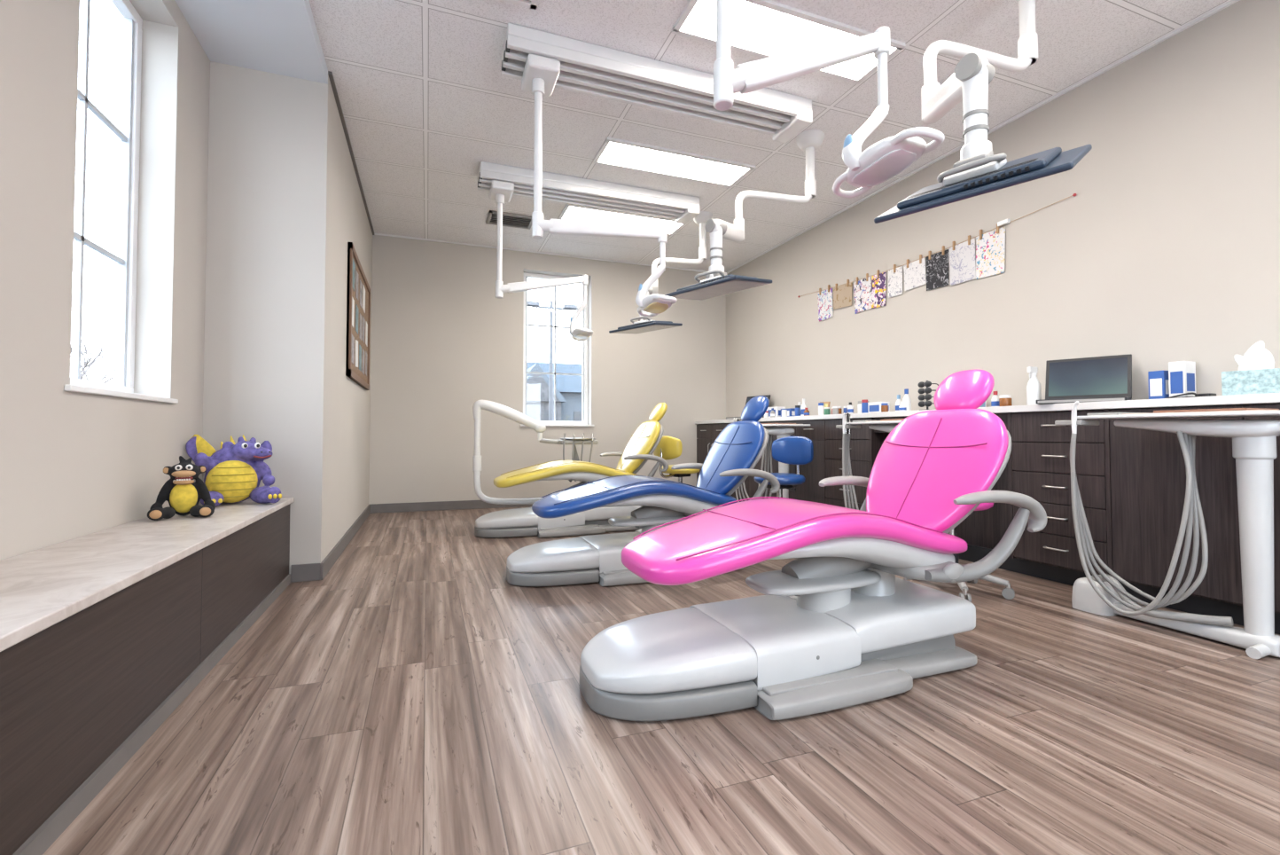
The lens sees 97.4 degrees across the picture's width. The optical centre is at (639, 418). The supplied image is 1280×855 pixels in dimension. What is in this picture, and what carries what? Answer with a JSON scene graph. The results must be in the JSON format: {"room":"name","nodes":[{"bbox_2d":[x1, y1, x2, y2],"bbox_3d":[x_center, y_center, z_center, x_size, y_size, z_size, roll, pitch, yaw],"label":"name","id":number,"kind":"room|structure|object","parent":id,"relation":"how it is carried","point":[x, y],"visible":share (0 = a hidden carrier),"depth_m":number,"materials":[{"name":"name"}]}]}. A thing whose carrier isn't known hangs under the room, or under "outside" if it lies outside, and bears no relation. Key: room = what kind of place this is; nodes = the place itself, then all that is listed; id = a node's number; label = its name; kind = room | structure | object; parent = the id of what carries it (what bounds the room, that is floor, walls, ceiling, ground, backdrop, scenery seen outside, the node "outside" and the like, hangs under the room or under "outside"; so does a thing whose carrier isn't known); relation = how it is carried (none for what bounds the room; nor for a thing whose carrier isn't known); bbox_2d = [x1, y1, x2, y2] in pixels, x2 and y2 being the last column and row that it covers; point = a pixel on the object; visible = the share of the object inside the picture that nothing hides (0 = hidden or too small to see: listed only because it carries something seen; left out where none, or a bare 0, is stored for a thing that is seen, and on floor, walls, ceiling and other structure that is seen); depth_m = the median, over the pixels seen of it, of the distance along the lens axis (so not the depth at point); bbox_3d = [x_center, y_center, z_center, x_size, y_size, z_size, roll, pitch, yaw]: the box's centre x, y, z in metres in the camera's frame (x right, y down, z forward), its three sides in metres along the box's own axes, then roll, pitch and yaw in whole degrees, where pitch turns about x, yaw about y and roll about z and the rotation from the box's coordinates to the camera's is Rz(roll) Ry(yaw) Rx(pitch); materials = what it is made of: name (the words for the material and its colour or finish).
{"room":"dental clinic","nodes":[
{"label":"dental clinic","id":0,"kind":"room"},
{"bbox_2d":[0,0,210,560],"bbox_3d":[-1.397,-0.662,0.135,0.190,3.050,6.410,1,-2,-21],"label":"wall","id":1,"kind":"structure","parent":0,"point":[74,464],"depth_m":1.98,"materials":[{"name":"beige paint"}]},
{"bbox_2d":[70,377,133,392],"bbox_3d":[-2.293,-0.135,2.291,0.050,0.050,0.820,1,-2,-21],"label":"frame","id":2,"kind":"object","parent":1,"relation":"attached to","point":[75,381],"visible":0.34,"depth_m":2.41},
{"bbox_2d":[71,0,142,386],"bbox_3d":[-2.293,-1.055,2.315,0.050,1.790,0.820,1,-2,-21],"label":"window","id":3,"kind":"structure","parent":1,"relation":"in","point":[125,8],"depth_m":2.60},
{"bbox_2d":[64,383,178,403],"bbox_3d":[-2.129,-0.098,2.352,0.020,0.022,0.890,1,-2,-21],"label":"sill","id":4,"kind":"structure","parent":1,"relation":"attached to","point":[67,387],"depth_m":2.22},
{"bbox_2d":[125,22,142,387],"bbox_3d":[-2.429,-1.020,2.674,0.050,1.740,0.050,1,-2,-21],"label":"frame","id":5,"kind":"object","parent":1,"relation":"attached to","point":[138,31],"visible":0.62,"depth_m":2.67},
{"bbox_2d":[174,0,327,84],"bbox_3d":[-1.029,-2.142,0.303,0.590,0.078,6.390,1,-2,-21],"label":"ceiling","id":6,"kind":"structure","parent":1,"relation":"attached to","point":[281,37],"depth_m":2.97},
{"bbox_2d":[201,61,372,573],"bbox_3d":[-2.804,-0.542,4.685,0.780,3.049,3.140,1,-2,-21],"label":"wall","id":7,"kind":"structure","parent":0,"point":[285,204],"depth_m":3.29,"materials":[{"name":"paint"}]},
{"bbox_2d":[290,562,320,582],"bbox_3d":[-1.952,0.896,3.284,0.150,0.100,0.014,1,-2,-21],"label":"baseboard","id":8,"kind":"structure","parent":7,"relation":"attached to","point":[309,571],"depth_m":3.28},
{"bbox_2d":[320,504,370,579],"bbox_3d":[-2.393,0.933,4.681,0.014,0.100,2.940,1,-2,-21],"label":"baseboard","id":9,"kind":"structure","parent":7,"relation":"attached to","point":[333,555],"depth_m":4.03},
{"bbox_2d":[327,70,374,234],"bbox_3d":[-2.395,-2.057,4.773,0.020,0.018,2.940,1,-2,-21],"label":"trim","id":10,"kind":"structure","parent":7,"relation":"attached to","point":[331,76],"depth_m":4.18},
{"bbox_2d":[345,241,370,390],"bbox_3d":[-2.473,-0.820,4.968,0.030,1.020,1.500,1,-2,-21],"label":"bulletin board","id":11,"kind":"object","parent":7,"relation":"attached to","point":[358,305],"visible":1,"depth_m":4.75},
{"bbox_2d":[351,297,354,327],"bbox_3d":[-2.272,-0.849,4.443,0.003,0.227,0.180,1,-2,-21],"label":"photo","id":12,"kind":"object","parent":11,"relation":"attached to","point":[353,300],"depth_m":4.47},
{"bbox_2d":[351,334,354,364],"bbox_3d":[-2.286,-0.555,4.474,0.003,0.227,0.179,1,-2,-21],"label":"photo","id":13,"kind":"object","parent":11,"relation":"attached to","point":[353,335],"depth_m":4.49},
{"bbox_2d":[352,258,355,290],"bbox_3d":[-2.281,-1.149,4.475,0.003,0.233,0.187,1,-2,-21],"label":"photo","id":14,"kind":"object","parent":11,"relation":"attached to","point":[354,261],"depth_m":4.50},
{"bbox_2d":[355,270,358,299],"bbox_3d":[-2.368,-1.116,4.703,0.003,0.229,0.181,1,-2,-21],"label":"photo","id":15,"kind":"object","parent":11,"relation":"attached to","point":[356,271],"depth_m":4.67},
{"bbox_2d":[355,304,358,334],"bbox_3d":[-2.376,-0.836,4.718,0.003,0.225,0.177,1,-2,-21],"label":"photo","id":16,"kind":"object","parent":11,"relation":"attached to","point":[356,305],"depth_m":4.69},
{"bbox_2d":[355,339,358,366],"bbox_3d":[-2.383,-0.549,4.728,0.003,0.232,0.186,1,-2,-21],"label":"photo","id":17,"kind":"object","parent":11,"relation":"attached to","point":[356,340],"depth_m":4.72},
{"bbox_2d":[359,343,361,371],"bbox_3d":[-2.477,-0.540,4.978,0.003,0.223,0.174,1,-2,-21],"label":"photo","id":18,"kind":"object","parent":11,"relation":"attached to","point":[360,345],"depth_m":4.97},
{"bbox_2d":[359,312,362,340],"bbox_3d":[-2.480,-0.817,4.992,0.003,0.223,0.174,1,-2,-21],"label":"photo","id":19,"kind":"object","parent":11,"relation":"attached to","point":[360,314],"depth_m":4.95},
{"bbox_2d":[359,278,362,307],"bbox_3d":[-2.473,-1.109,4.982,0.003,0.226,0.177,1,-2,-21],"label":"photo","id":20,"kind":"object","parent":11,"relation":"attached to","point":[361,281],"depth_m":4.98},
{"bbox_2d":[361,348,364,374],"bbox_3d":[-2.568,-0.531,5.218,0.003,0.231,0.184,1,-2,-21],"label":"photo","id":21,"kind":"object","parent":11,"relation":"attached to","point":[362,349],"depth_m":5.17},
{"bbox_2d":[362,285,365,312],"bbox_3d":[-2.561,-1.112,5.214,0.003,0.235,0.189,1,-2,-21],"label":"photo","id":22,"kind":"object","parent":11,"relation":"attached to","point":[363,286],"depth_m":5.19},
{"bbox_2d":[362,315,365,342],"bbox_3d":[-2.561,-0.829,5.208,0.003,0.227,0.180,1,-2,-21],"label":"photo","id":23,"kind":"object","parent":11,"relation":"attached to","point":[363,317],"depth_m":5.21},
{"bbox_2d":[365,321,367,346],"bbox_3d":[-2.660,-0.827,5.467,0.003,0.226,0.178,1,-2,-21],"label":"photo","id":24,"kind":"object","parent":11,"relation":"attached to","point":[366,323],"depth_m":5.45},
{"bbox_2d":[365,350,367,375],"bbox_3d":[-2.659,-0.540,5.457,0.003,0.235,0.189,1,-2,-21],"label":"photo","id":25,"kind":"object","parent":11,"relation":"attached to","point":[366,351],"depth_m":5.46},
{"bbox_2d":[526,370,560,401],"bbox_3d":[-5.656,-1.834,30.823,2.600,1.700,0.050,1,-2,-21],"label":"gable face","id":26,"kind":"object","parent":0,"point":[537,387],"depth_m":30.81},
{"bbox_2d":[526,400,561,421],"bbox_3d":[-6.089,0.445,31.910,2.800,2.800,2.000,1,-2,-21],"label":"wall","id":27,"kind":"structure","parent":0,"point":[531,405],"depth_m":31.11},
{"bbox_2d":[526,409,538,420],"bbox_3d":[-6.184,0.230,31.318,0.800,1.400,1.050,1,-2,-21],"label":"building window","id":28,"kind":"structure","parent":27,"relation":"in","point":[534,414],"depth_m":30.89,"materials":[{"name":"white glass"}]},
{"bbox_2d":[543,410,557,420],"bbox_3d":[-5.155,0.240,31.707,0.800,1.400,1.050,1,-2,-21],"label":"building window","id":29,"kind":"structure","parent":27,"relation":"in","point":[545,412],"depth_m":31.16,"materials":[{"name":"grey glass"}]},
{"bbox_2d":[368,234,725,504],"bbox_3d":[-0.921,-0.483,6.969,4.400,3.050,0.200,1,-2,-21],"label":"wall","id":30,"kind":"structure","parent":0,"point":[443,342],"depth_m":6.56,"materials":[{"name":"beige paint"}]},
{"bbox_2d":[370,497,538,513],"bbox_3d":[-1.061,0.987,6.763,3.980,0.100,0.014,1,-2,-21],"label":"baseboard","id":31,"kind":"structure","parent":30,"relation":"attached to","point":[417,506],"depth_m":6.29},
{"bbox_2d":[522,276,525,413],"bbox_3d":[-1.426,-0.861,6.857,0.050,1.760,0.050,1,-2,-21],"label":"frame","id":32,"kind":"object","parent":30,"relation":"attached to","point":[524,311],"visible":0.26,"depth_m":6.84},
{"bbox_2d":[374,233,706,272],"bbox_3d":[-0.873,-2.003,6.910,4.340,0.014,0.020,1,-2,-21],"label":"trim","id":33,"kind":"structure","parent":30,"relation":"attached to","point":[380,234],"depth_m":6.73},
{"bbox_2d":[523,272,584,421],"bbox_3d":[-1.056,-0.882,6.998,0.840,1.810,0.050,1,-2,-21],"label":"frame","id":34,"kind":"object","parent":30,"relation":"in","point":[526,274],"depth_m":6.99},
{"bbox_2d":[519,424,594,426],"bbox_3d":[-0.994,0.079,6.807,0.910,0.022,0.025,1,-2,-21],"label":"sill","id":35,"kind":"structure","parent":30,"relation":"attached to","point":[519,425],"depth_m":6.83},
{"bbox_2d":[537,420,587,424],"bbox_3d":[-1.056,0.048,6.974,0.840,0.050,0.050,1,-2,-21],"label":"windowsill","id":36,"kind":"structure","parent":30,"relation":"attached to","point":[540,421],"depth_m":6.99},
{"bbox_2d":[584,284,588,421],"bbox_3d":[-0.687,-0.854,7.137,0.050,1.760,0.050,1,-2,-21],"label":"frame","id":37,"kind":"object","parent":30,"relation":"attached to","point":[586,308],"visible":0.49,"depth_m":7.11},
{"bbox_2d":[42,506,1279,854],"bbox_3d":[0.471,0.973,2.388,5.310,0.100,9.680,1,-2,-21],"label":"floor","id":38,"kind":"structure","parent":0,"point":[410,698],"depth_m":1.55,"materials":[{"name":"wood"}]},
{"bbox_2d":[0,497,294,854],"bbox_3d":[-1.095,0.621,0.209,0.444,0.490,6.376,1,-2,-21],"label":"window bench","id":39,"kind":"object","parent":38,"relation":"on","point":[105,634],"visible":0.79,"depth_m":1.48,"materials":[{"name":"brown laminate"}]},
{"bbox_2d":[147,455,215,520],"bbox_3d":[-2.022,0.300,2.489,0.228,0.269,0.198,1,-2,-35],"label":"monkey","id":40,"kind":"object","parent":39,"relation":"on","point":[183,495],"visible":1,"depth_m":2.48},
{"bbox_2d":[185,434,281,506],"bbox_3d":[-2.148,0.264,2.962,0.382,0.364,0.442,1,-2,-43],"label":"dragon","id":41,"kind":"object","parent":39,"relation":"on","point":[235,472],"visible":0.89,"depth_m":2.92,"materials":[{"name":"fabric"}]},
{"bbox_2d":[474,402,668,537],"bbox_3d":[-0.579,0.414,5.086,1.755,1.158,0.802,1,-2,-21],"label":"dental chair","id":42,"kind":"object","parent":38,"relation":"on","point":[515,522],"visible":0.71,"depth_m":4.84,"materials":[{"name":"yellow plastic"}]},
{"bbox_2d":[472,399,598,504],"bbox_3d":[-0.961,0.311,5.234,1.138,0.976,0.368,1,-2,-21],"label":"dental delivery arm","id":43,"kind":"object","parent":42,"relation":"attached to","point":[499,409],"visible":0.75,"depth_m":5.20},
{"bbox_2d":[538,432,595,444],"bbox_3d":[-0.688,0.165,5.351,0.547,0.150,0.350,1,-2,-21],"label":"tray","id":44,"kind":"object","parent":43,"relation":"on","point":[564,440],"depth_m":5.28,"materials":[{"name":"white plastic"}]},
{"bbox_2d":[506,395,780,585],"bbox_3d":[0.044,0.393,3.611,1.755,1.123,0.802,1,-2,-21],"label":"dental chair","id":45,"kind":"object","parent":38,"relation":"on","point":[733,456],"visible":0.84,"depth_m":3.40,"materials":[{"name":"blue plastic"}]},
{"bbox_2d":[653,435,700,482],"bbox_3d":[0.399,0.592,5.802,0.566,0.840,0.536,1,-2,-41],"label":"stool","id":46,"kind":"object","parent":38,"relation":"on","point":[668,447],"visible":0.53,"depth_m":5.60,"materials":[{"name":"leather"}]},
{"bbox_2d":[733,418,810,501],"bbox_3d":[1.221,0.494,5.415,0.416,1.015,0.805,1,-2,-21],"label":"cart","id":47,"kind":"object","parent":38,"relation":"on","point":[779,432],"visible":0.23,"depth_m":5.18,"materials":[{"name":"white plastic"}]},
{"bbox_2d":[753,436,813,497],"bbox_3d":[1.148,0.559,4.550,0.566,0.840,0.536,1,-2,-41],"label":"stool","id":48,"kind":"object","parent":38,"relation":"on","point":[798,450],"visible":0.6,"depth_m":4.65,"materials":[{"name":"leather"}]},
{"bbox_2d":[579,368,1047,720],"bbox_3d":[0.644,0.347,2.139,1.755,1.138,0.802,1,-2,-21],"label":"dental chair","id":49,"kind":"object","parent":38,"relation":"on","point":[835,627],"visible":1,"depth_m":1.96,"materials":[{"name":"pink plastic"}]},
{"bbox_2d":[835,412,904,509],"bbox_3d":[1.780,0.456,3.938,0.416,1.015,0.805,1,-2,-21],"label":"cart","id":50,"kind":"object","parent":38,"relation":"on","point":[882,425],"visible":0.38,"depth_m":4.15,"materials":[{"name":"white plastic"}]},
{"bbox_2d":[852,420,897,421],"bbox_3d":[1.810,0.011,3.920,0.300,0.012,0.610,1,-2,-21],"label":"tray","id":51,"kind":"object","parent":50,"relation":"on","point":[853,420],"depth_m":4.05,"materials":[{"name":"grey plastic"}]},
{"bbox_2d":[903,502,1014,601],"bbox_3d":[1.705,0.674,3.109,0.560,0.535,0.536,1,-2,-21],"label":"stool","id":52,"kind":"object","parent":38,"relation":"on","point":[1008,592],"visible":0.2,"depth_m":2.93,"materials":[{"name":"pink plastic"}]},
{"bbox_2d":[694,392,1279,633],"bbox_3d":[2.082,0.464,4.532,0.474,1.030,6.422,1,-2,-21],"label":"base cabinet","id":53,"kind":"object","parent":38,"relation":"on","point":[1132,481],"visible":0.39,"depth_m":2.97,"materials":[{"name":"brown wood"}]},
{"bbox_2d":[694,392,1279,423],"bbox_3d":[2.083,-0.031,4.545,0.472,0.040,6.422,1,-2,-21],"label":"countertop","id":54,"kind":"structure","parent":53,"relation":"on","point":[1274,397],"depth_m":2.98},
{"bbox_2d":[725,394,770,419],"bbox_3d":[1.275,-0.139,6.641,0.347,0.281,0.400,1,-2,-31],"label":"laptop","id":55,"kind":"object","parent":54,"relation":"on","point":[748,398],"visible":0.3,"depth_m":6.64,"materials":[{"name":"black plastic"}]},
{"bbox_2d":[766,405,785,417],"bbox_3d":[1.526,-0.072,6.312,0.111,0.132,0.201,1,-2,-21],"label":"glove box","id":56,"kind":"object","parent":54,"relation":"on","point":[777,409],"visible":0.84,"depth_m":6.22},
{"bbox_2d":[780,407,795,416],"bbox_3d":[1.617,-0.063,6.068,0.111,0.102,0.181,1,-2,-21],"label":"glove box","id":57,"kind":"object","parent":54,"relation":"on","point":[791,411],"visible":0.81,"depth_m":5.98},
{"bbox_2d":[795,405,800,415],"bbox_3d":[1.576,-0.080,5.623,0.052,0.113,0.052,1,-2,-21],"label":"cup","id":58,"kind":"object","parent":54,"relation":"on","point":[797,407],"visible":0.89,"depth_m":5.60,"materials":[{"name":"blue plastic"}]},
{"bbox_2d":[800,398,806,415],"bbox_3d":[1.675,-0.115,5.750,0.061,0.189,0.061,1,-2,-21],"label":"lotion bottle","id":59,"kind":"object","parent":54,"relation":"on","point":[803,405],"visible":0.69,"depth_m":5.73,"materials":[{"name":"white plastic"}]},
{"bbox_2d":[818,402,824,414],"bbox_3d":[1.702,-0.092,5.284,0.052,0.119,0.052,1,-2,-21],"label":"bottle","id":60,"kind":"object","parent":54,"relation":"on","point":[820,404],"visible":0.85,"depth_m":5.26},
{"bbox_2d":[847,402,853,413],"bbox_3d":[1.826,-0.094,4.880,0.053,0.101,0.053,1,-2,-21],"label":"bottle","id":61,"kind":"object","parent":54,"relation":"on","point":[850,409],"visible":0.85,"depth_m":4.86,"materials":[{"name":"white plastic"}]},
{"bbox_2d":[857,400,869,413],"bbox_3d":[1.984,-0.100,4.989,0.100,0.119,0.100,1,-2,-21],"label":"jar","id":62,"kind":"object","parent":54,"relation":"on","point":[859,405],"visible":0.42,"depth_m":4.97,"materials":[{"name":"grey plastic"}]},
{"bbox_2d":[861,398,868,413],"bbox_3d":[1.902,-0.105,4.750,0.052,0.117,0.052,1,-2,-21],"label":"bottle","id":63,"kind":"object","parent":54,"relation":"on","point":[864,402],"visible":0.87,"depth_m":4.73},
{"bbox_2d":[867,401,889,412],"bbox_3d":[2.047,-0.096,4.820,0.101,0.102,0.151,1,-2,-21],"label":"dispenser box","id":64,"kind":"object","parent":54,"relation":"on","point":[875,406],"visible":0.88,"depth_m":4.78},
{"bbox_2d":[881,403,888,412],"bbox_3d":[1.968,-0.089,4.522,0.052,0.073,0.052,1,-2,-21],"label":"cup","id":65,"kind":"object","parent":54,"relation":"on","point":[884,406],"visible":0.9,"depth_m":4.50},
{"bbox_2d":[895,394,901,411],"bbox_3d":[2.137,-0.124,4.641,0.057,0.149,0.057,1,-2,-21],"label":"mouthwash bottle","id":66,"kind":"object","parent":54,"relation":"on","point":[898,401],"visible":0.67,"depth_m":4.63,"materials":[{"name":"white plastic"}]},
{"bbox_2d":[898,401,906,411],"bbox_3d":[2.033,-0.095,4.349,0.053,0.075,0.053,1,-2,-21],"label":"bottle","id":67,"kind":"object","parent":54,"relation":"on","point":[902,407],"visible":0.87,"depth_m":4.33,"materials":[{"name":"white plastic"}]},
{"bbox_2d":[902,388,911,410],"bbox_3d":[2.142,-0.147,4.516,0.065,0.189,0.065,1,-2,-21],"label":"sanitizer bottle","id":68,"kind":"object","parent":54,"relation":"on","point":[906,399],"visible":0.74,"depth_m":4.49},
{"bbox_2d":[917,380,938,410],"bbox_3d":[2.213,-0.177,4.329,0.124,0.239,0.134,1,-2,-21],"label":"rack","id":69,"kind":"object","parent":54,"relation":"on","point":[927,383],"visible":0.91,"depth_m":4.31,"materials":[{"name":"black plastic"}]},
{"bbox_2d":[991,390,999,406],"bbox_3d":[2.423,-0.130,3.830,0.051,0.119,0.051,1,-2,-21],"label":"bottle","id":70,"kind":"object","parent":54,"relation":"on","point":[995,401],"visible":0.72,"depth_m":3.82,"materials":[{"name":"white plastic"}]},
{"bbox_2d":[999,394,1012,405],"bbox_3d":[2.421,-0.116,3.722,0.070,0.084,0.070,1,-2,-21],"label":"jar","id":71,"kind":"object","parent":54,"relation":"on","point":[1004,400],"visible":0.89,"depth_m":3.69,"materials":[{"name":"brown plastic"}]},
{"bbox_2d":[1026,366,1041,405],"bbox_3d":[2.473,-0.203,3.530,0.075,0.249,0.075,-1,-2,24],"label":"spray bottle","id":72,"kind":"object","parent":54,"relation":"on","point":[1034,387],"visible":0.88,"depth_m":3.51,"materials":[{"name":"white plastic"}]},
{"bbox_2d":[1035,353,1131,404],"bbox_3d":[2.545,-0.228,3.225,0.347,0.281,0.400,1,-2,-45],"label":"laptop","id":73,"kind":"object","parent":54,"relation":"on","point":[1107,378],"visible":0.88,"depth_m":3.29,"materials":[{"name":"black plastic"}]},
{"bbox_2d":[1147,370,1169,398],"bbox_3d":[2.838,-0.177,3.057,0.101,0.172,0.071,1,-2,-21],"label":"glove box","id":74,"kind":"object","parent":54,"relation":"on","point":[1159,384],"visible":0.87,"depth_m":3.03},
{"bbox_2d":[1168,360,1196,397],"bbox_3d":[2.870,-0.199,2.974,0.101,0.212,0.071,1,-2,-21],"label":"glove box","id":75,"kind":"object","parent":54,"relation":"on","point":[1182,374],"visible":0.9,"depth_m":2.95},
{"bbox_2d":[1165,391,1216,398],"bbox_3d":[2.747,-0.113,2.825,0.185,0.036,0.158,1,-2,-21],"label":"cable","id":76,"kind":"object","parent":54,"relation":"on","point":[1191,393],"visible":0.38,"depth_m":2.79,"materials":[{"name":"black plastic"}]},
{"bbox_2d":[1221,340,1279,395],"bbox_3d":[2.834,-0.231,2.576,0.120,0.255,0.220,1,-2,-35],"label":"tissue box","id":77,"kind":"object","parent":54,"relation":"on","point":[1256,373],"visible":0.99,"depth_m":2.57,"materials":[{"name":"paper"}]},
{"bbox_2d":[1054,400,1279,658],"bbox_3d":[2.339,0.417,2.461,0.416,1.015,0.805,1,-2,-21],"label":"cart","id":78,"kind":"object","parent":38,"relation":"on","point":[1253,440],"visible":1,"depth_m":2.32,"materials":[{"name":"white plastic"}]},
{"bbox_2d":[1086,409,1279,415],"bbox_3d":[2.369,-0.028,2.443,0.300,0.012,0.610,1,-2,-21],"label":"tray","id":79,"kind":"object","parent":78,"relation":"on","point":[1174,410],"depth_m":2.35,"materials":[{"name":"grey plastic"}]},
{"bbox_2d":[1153,407,1279,413],"bbox_3d":[2.403,-0.034,2.354,0.240,0.009,0.300,1,-2,-21],"label":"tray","id":80,"kind":"object","parent":78,"relation":"on","point":[1230,409],"depth_m":2.27,"materials":[{"name":"white plastic"}]},
{"bbox_2d":[308,0,1230,272],"bbox_3d":[0.471,-2.176,2.471,5.310,0.100,9.680,1,-2,-21],"label":"ceiling","id":81,"kind":"structure","parent":0,"point":[425,97],"depth_m":3.71,"materials":[{"name":"tile"}]},
{"bbox_2d":[485,210,531,229],"bbox_3d":[-1.323,-2.028,5.740,0.450,0.025,0.330,1,-2,-21],"label":"ceiling air vent","id":82,"kind":"object","parent":81,"relation":"attached to","point":[509,219],"depth_m":5.73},
{"bbox_2d":[499,0,538,9],"bbox_3d":[-0.683,-2.111,2.567,0.500,0.025,0.480,1,-2,-21],"label":"ceiling air vent","id":83,"kind":"object","parent":81,"relation":"attached to","point":[529,3],"depth_m":2.83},
{"bbox_2d":[488,179,593,341],"bbox_3d":[-0.819,-1.319,4.730,0.850,1.240,0.454,1,-2,-21],"label":"light","id":84,"kind":"object","parent":81,"relation":"hanging from","point":[501,191],"visible":1,"depth_m":4.69,"materials":[{"name":"white plastic"}]},
{"bbox_2d":[477,161,699,224],"bbox_3d":[-0.414,-1.980,4.986,1.962,0.160,0.300,1,-2,-21],"label":"ceiling track","id":85,"kind":"object","parent":81,"relation":"attached to","point":[555,187],"depth_m":4.92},
{"bbox_2d":[521,53,677,317],"bbox_3d":[-0.237,-1.300,3.155,0.838,1.360,0.454,0,-2,-14],"label":"light","id":86,"kind":"object","parent":81,"relation":"hanging from","point":[541,74],"visible":1,"depth_m":3.16,"materials":[{"name":"white plastic"}]},
{"bbox_2d":[557,202,685,234],"bbox_3d":[-0.170,-2.031,5.746,1.270,0.018,0.405,1,-2,-21],"label":"frame","id":87,"kind":"object","parent":81,"relation":"attached to","point":[567,205],"visible":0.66,"depth_m":5.56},
{"bbox_2d":[561,206,681,233],"bbox_3d":[-0.170,-2.034,5.746,1.206,0.008,0.341,1,-2,-21],"label":"lens","id":88,"kind":"object","parent":87,"relation":"attached to","point":[578,214],"visible":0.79,"depth_m":5.72,"materials":[{"name":"white"}]},
{"bbox_2d":[500,23,812,143],"bbox_3d":[0.163,-2.020,3.462,1.962,0.160,0.300,1,-2,-21],"label":"ceiling track","id":89,"kind":"object","parent":81,"relation":"attached to","point":[587,68],"depth_m":3.37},
{"bbox_2d":[608,210,712,334],"bbox_3d":[0.299,-1.391,5.040,1.219,1.333,1.035,1,-2,-21],"label":"monitor","id":90,"kind":"object","parent":81,"relation":"hanging from","point":[644,323],"depth_m":5.29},
{"bbox_2d":[592,136,755,187],"bbox_3d":[0.281,-2.062,4.554,1.270,0.018,0.395,1,-2,-21],"label":"frame","id":91,"kind":"object","parent":81,"relation":"attached to","point":[608,139],"visible":1,"depth_m":4.48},
{"bbox_2d":[598,141,749,184],"bbox_3d":[0.281,-2.066,4.554,1.206,0.008,0.331,1,-2,-21],"label":"lens","id":92,"kind":"object","parent":91,"relation":"attached to","point":[614,152],"visible":1,"depth_m":4.54,"materials":[{"name":"white"}]},
{"bbox_2d":[663,129,824,300],"bbox_3d":[0.818,-1.407,3.575,1.406,1.378,0.922,1,-2,-21],"label":"monitor","id":93,"kind":"object","parent":81,"relation":"hanging from","point":[716,283],"depth_m":3.36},
{"bbox_2d":[671,0,905,84],"bbox_3d":[0.831,-2.100,3.102,1.270,0.018,0.370,1,-2,-21],"label":"frame","id":94,"kind":"object","parent":81,"relation":"attached to","point":[771,4],"visible":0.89,"depth_m":3.03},
{"bbox_2d":[680,0,895,78],"bbox_3d":[0.831,-2.103,3.102,1.206,0.008,0.306,1,-2,-21],"label":"lens","id":95,"kind":"object","parent":94,"relation":"attached to","point":[753,27],"visible":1,"depth_m":3.06,"materials":[{"name":"white"}]},
{"bbox_2d":[713,0,944,198],"bbox_3d":[0.551,-1.415,1.794,0.718,1.200,0.474,1,-2,-21],"label":"light","id":96,"kind":"object","parent":81,"relation":"hanging from","point":[885,159],"visible":1,"depth_m":1.82,"materials":[{"name":"white plastic"}]},
{"bbox_2d":[874,0,1092,223],"bbox_3d":[1.429,-1.400,2.114,1.297,1.469,0.887,1,-2,-21],"label":"monitor","id":97,"kind":"object","parent":81,"relation":"hanging from","point":[978,171],"depth_m":1.81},
{"bbox_2d":[725,0,1279,417],"bbox_3d":[2.884,-0.578,3.343,0.150,3.050,9.680,1,-2,-21],"label":"wall","id":98,"kind":"structure","parent":0,"point":[1166,249],"depth_m":3.47,"materials":[{"name":"beige paint"}]},
{"bbox_2d":[797,193,1076,321],"bbox_3d":[2.230,-1.196,4.833,0.029,0.376,2.820,1,-2,-21],"label":"clothesline","id":99,"kind":"object","parent":98,"relation":"attached to","point":[990,246],"visible":1,"depth_m":4.54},
{"bbox_2d":[726,0,1240,273],"bbox_3d":[2.814,-2.097,3.329,0.020,0.014,9.330,1,-2,-21],"label":"ceiling trim","id":100,"kind":"structure","parent":98,"relation":"attached to","point":[1231,2],"depth_m":3.68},
{"label":"outside","id":101,"kind":"structure","parent":0,"visible":0},
{"bbox_3d":[-6.041,2.217,44.171,100.000,0.100,73.020,1,-2,-21],"label":"ground","id":102,"kind":"structure","parent":101,"visible":0},
{"bbox_2d":[70,334,115,382],"bbox_3d":[-10.411,-0.130,10.619,1.392,2.840,1.486,1,-2,-21],"label":"bare tree","id":103,"kind":"object","parent":102,"relation":"on","point":[85,363],"visible":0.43,"depth_m":10.74,"materials":[{"name":"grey plant"}]},
{"bbox_2d":[527,362,566,402],"bbox_3d":[-6.408,-1.982,32.815,3.400,2.100,4.200,1,-2,-21],"label":"roof","id":104,"kind":"object","parent":102,"relation":"on","point":[535,367],"visible":0.27,"depth_m":31.04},
{"bbox_2d":[527,300,577,420],"bbox_3d":[-3.198,-1.361,20.217,1.900,5.800,0.300,1,-2,-21],"label":"lamp","id":105,"kind":"object","parent":102,"relation":"on","point":[534,304],"visible":0.72,"depth_m":20.18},
{"bbox_2d":[560,391,581,421],"bbox_3d":[-4.980,0.269,36.613,15.000,3.400,8.000,1,-2,-21],"label":"wall","id":106,"kind":"structure","parent":102,"relation":"on","point":[573,403],"depth_m":32.71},
{"bbox_2d":[527,361,581,392],"bbox_3d":[-4.980,-2.530,36.686,16.000,2.200,9.000,1,-2,-21],"label":"roof","id":107,"kind":"structure","parent":106,"relation":"on","point":[564,383],"depth_m":34.55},
{"bbox_2d":[574,411,581,421],"bbox_3d":[-3.462,0.271,32.882,0.800,1.400,0.050,1,-2,-21],"label":"building window","id":108,"kind":"structure","parent":106,"relation":"in","point":[577,414],"depth_m":32.80,"materials":[{"name":"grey glass"}]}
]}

